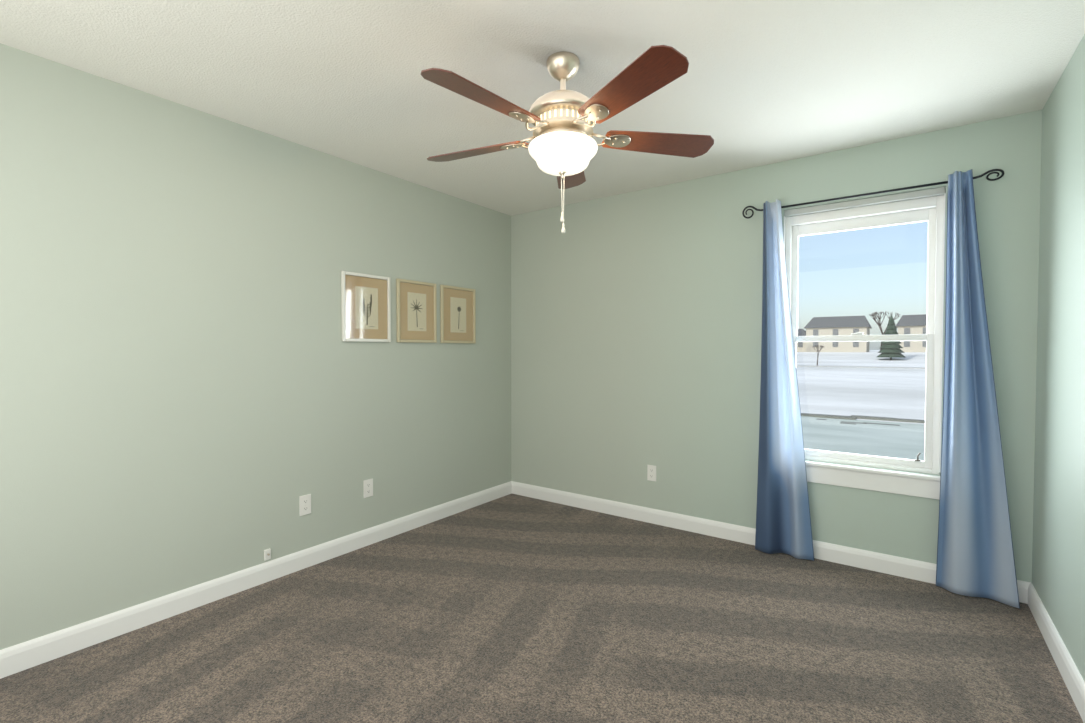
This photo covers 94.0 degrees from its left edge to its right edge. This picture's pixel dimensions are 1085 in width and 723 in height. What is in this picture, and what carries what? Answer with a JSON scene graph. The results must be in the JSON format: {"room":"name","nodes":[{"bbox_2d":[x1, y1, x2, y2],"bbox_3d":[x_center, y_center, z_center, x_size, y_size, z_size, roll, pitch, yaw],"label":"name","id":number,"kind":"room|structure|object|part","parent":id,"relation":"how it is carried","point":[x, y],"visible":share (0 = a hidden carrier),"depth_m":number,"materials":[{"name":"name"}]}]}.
{"room":"empty bedroom","nodes":[
{"label":"empty bedroom","id":0,"kind":"room"},
{"bbox_2d":[0,43,510,649],"bbox_3d":[-1.496,-0.020,2.904,0.160,2.440,4.270,1,2,36],"label":"wall","id":1,"kind":"structure","parent":0,"point":[194,389],"depth_m":2.49,"materials":[{"name":"green paint"}]},
{"bbox_2d":[0,481,511,678],"bbox_3d":[-1.424,1.148,2.879,0.016,0.105,3.950,1,2,36],"label":"baseboard","id":2,"kind":"structure","parent":1,"relation":"attached to","point":[17,658],"depth_m":2.52,"materials":[{"name":"white wood"}]},
{"bbox_2d":[264,548,270,560],"bbox_3d":[-1.501,1.056,2.764,0.022,0.058,0.034,1,2,36],"label":"outlet","id":3,"kind":"object","parent":1,"relation":"attached to","point":[267,554],"visible":1,"depth_m":2.76,"materials":[{"name":"white plastic"}]},
{"bbox_2d":[299,494,310,515],"bbox_3d":[-1.378,0.834,2.941,0.009,0.115,0.070,1,2,36],"label":"electrical outlet","id":4,"kind":"object","parent":1,"relation":"attached to","point":[304,504],"visible":1,"depth_m":2.94,"materials":[{"name":"white plastic"}]},
{"bbox_2d":[341,271,390,341],"bbox_3d":[-1.128,-0.343,3.251,0.019,0.434,0.356,1,2,36],"label":"picture frame","id":5,"kind":"object","parent":1,"relation":"attached to","point":[365,309],"visible":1,"depth_m":3.24,"materials":[{"name":"white metal"}]},
{"bbox_2d":[363,478,372,497],"bbox_3d":[-1.130,0.823,3.284,0.009,0.115,0.070,1,2,36],"label":"electrical outlet","id":6,"kind":"object","parent":1,"relation":"attached to","point":[368,487],"visible":1,"depth_m":3.28,"materials":[{"name":"white plastic"}]},
{"bbox_2d":[396,279,436,342],"bbox_3d":[-0.888,-0.351,3.585,0.019,0.434,0.350,1,2,36],"label":"picture frame","id":7,"kind":"object","parent":1,"relation":"attached to","point":[416,312],"visible":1,"depth_m":3.58,"materials":[{"name":"gold metal"}]},
{"bbox_2d":[440,285,475,342],"bbox_3d":[-0.649,-0.358,3.914,0.019,0.434,0.364,1,2,36],"label":"picture frame","id":8,"kind":"object","parent":1,"relation":"attached to","point":[457,314],"visible":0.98,"depth_m":3.91,"materials":[{"name":"gold metal"}]},
{"bbox_2d":[0,494,1083,722],"bbox_3d":[-0.073,1.283,1.906,3.670,0.120,4.270,1,2,36],"label":"floor","id":9,"kind":"structure","parent":0,"point":[512,608],"depth_m":2.17,"materials":[{"name":"carpet"}]},
{"bbox_2d":[0,0,1084,215],"bbox_3d":[-0.073,-1.276,1.848,3.670,0.120,4.270,1,2,36],"label":"ceiling","id":10,"kind":"structure","parent":0,"point":[762,82],"depth_m":2.10,"materials":[{"name":"white paint"}]},
{"bbox_2d":[421,45,713,232],"bbox_3d":[0.047,-0.872,2.047,1.255,0.698,1.241,1,2,36],"label":"ceiling fan","id":11,"kind":"object","parent":10,"relation":"hanging from","point":[563,146],"visible":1,"depth_m":1.95,"materials":[{"name":"brown wood"}]},
{"bbox_3d":[0.083,-0.832,2.062,0.283,0.119,0.283,1,2,36],"label":"lamp shade","id":12,"kind":"part","parent":11,"relation":"part of","materials":[{"name":"white glass"}]},
{"bbox_2d":[511,110,1041,582],"bbox_3d":[1.130,-0.035,3.543,3.350,2.440,0.160,1,2,36],"label":"wall","id":13,"kind":"structure","parent":0,"point":[635,332],"depth_m":3.45,"materials":[{"name":"green paint"}]},
{"bbox_2d":[647,465,655,481],"bbox_3d":[0.799,0.816,3.696,0.070,0.115,0.009,1,2,36],"label":"electrical outlet","id":14,"kind":"object","parent":13,"relation":"attached to","point":[651,472],"visible":1,"depth_m":3.69,"materials":[{"name":"white plastic"}]},
{"bbox_2d":[512,481,1030,603],"bbox_3d":[1.078,1.134,3.498,3.350,0.105,0.016,1,2,36],"label":"baseboard","id":15,"kind":"structure","parent":13,"relation":"attached to","point":[889,564],"depth_m":3.38,"materials":[{"name":"white wood"}]},
{"bbox_2d":[784,187,945,474],"bbox_3d":[1.859,-0.163,2.986,0.790,1.552,0.114,1,2,36],"label":"window unit","id":16,"kind":"structure","parent":13,"relation":"in","point":[926,205],"depth_m":2.87,"materials":[{"name":"white"}]},
{"bbox_2d":[805,461,939,499],"bbox_3d":[1.826,0.676,2.959,0.860,0.124,0.066,1,2,36],"label":"window sill","id":17,"kind":"structure","parent":13,"relation":"attached to","point":[909,484],"depth_m":2.88,"materials":[{"name":"white wood"}]},
{"bbox_2d":[742,169,1004,218],"bbox_3d":[1.790,-0.935,2.878,1.243,0.084,0.111,1,2,36],"label":"curtain rod","id":18,"kind":"object","parent":13,"relation":"attached to","point":[911,187],"visible":0.73,"depth_m":2.79,"materials":[{"name":"black metal"}]},
{"bbox_2d":[755,199,813,560],"bbox_3d":[1.476,0.105,3.073,0.330,2.162,0.089,1,2,36],"label":"curtain","id":19,"kind":"object","parent":18,"relation":"hanging from","point":[783,522],"visible":1,"depth_m":3.10,"materials":[{"name":"blue fabric"}]},
{"bbox_2d":[936,169,1019,607],"bbox_3d":[2.209,0.117,2.553,0.322,2.162,0.090,1,2,36],"label":"curtain","id":20,"kind":"object","parent":18,"relation":"hanging from","point":[975,554],"visible":0.98,"depth_m":2.58,"materials":[{"name":"blue fabric"}]},
{"bbox_2d":[1032,34,1084,681],"bbox_3d":[1.350,0.027,0.850,0.160,2.440,4.270,1,2,36],"label":"wall","id":21,"kind":"structure","parent":0,"point":[1058,565],"depth_m":2.08,"materials":[{"name":"green paint"}]},
{"bbox_2d":[1027,583,1084,722],"bbox_3d":[1.279,1.193,0.928,0.016,0.105,3.950,1,2,36],"label":"baseboard","id":22,"kind":"structure","parent":21,"relation":"attached to","point":[1069,671],"depth_m":2.01,"materials":[{"name":"white wood"}]},
{"label":"outside","id":23,"kind":"structure","parent":0,"visible":0},
{"bbox_2d":[796,350,925,423],"bbox_3d":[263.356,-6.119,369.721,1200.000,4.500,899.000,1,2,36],"label":"snow","id":24,"kind":"object","parent":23,"point":[895,383],"depth_m":46.47,"materials":[{"name":"white snow"}]},
{"bbox_2d":[797,316,871,351],"bbox_3d":[55.704,-5.133,99.622,15.100,7.250,10.800,1,2,36],"label":"house","id":25,"kind":"structure","parent":24,"relation":"on","point":[827,325],"materials":[{"name":"beige"}]},
{"bbox_2d":[798,311,905,365],"bbox_3d":[49.401,-4.369,83.484,35.582,9.750,39.818,1,2,36],"label":"trees","id":26,"kind":"object","parent":24,"relation":"on","point":[895,349],"depth_m":77.96,"materials":[{"name":"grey plant"}]},
{"bbox_2d":[796,365,925,368],"bbox_3d":[41.859,0.883,62.879,600.000,0.402,2.000,1,2,36],"label":"path","id":27,"kind":"structure","parent":24,"relation":"on","point":[865,367],"depth_m":63.06,"materials":[{"name":"grey snow"}]},
{"bbox_2d":[801,413,924,460],"bbox_3d":[11.569,3.939,20.966,180.000,0.600,28.481,1,2,36],"label":"road","id":28,"kind":"structure","parent":24,"relation":"on","point":[871,435],"depth_m":25.46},
{"bbox_2d":[896,314,926,351],"bbox_3d":[70.407,-4.908,90.863,11.400,7.200,9.800,1,2,36],"label":"house","id":29,"kind":"structure","parent":24,"relation":"on","point":[910,325],"materials":[{"name":"beige"}]}
]}

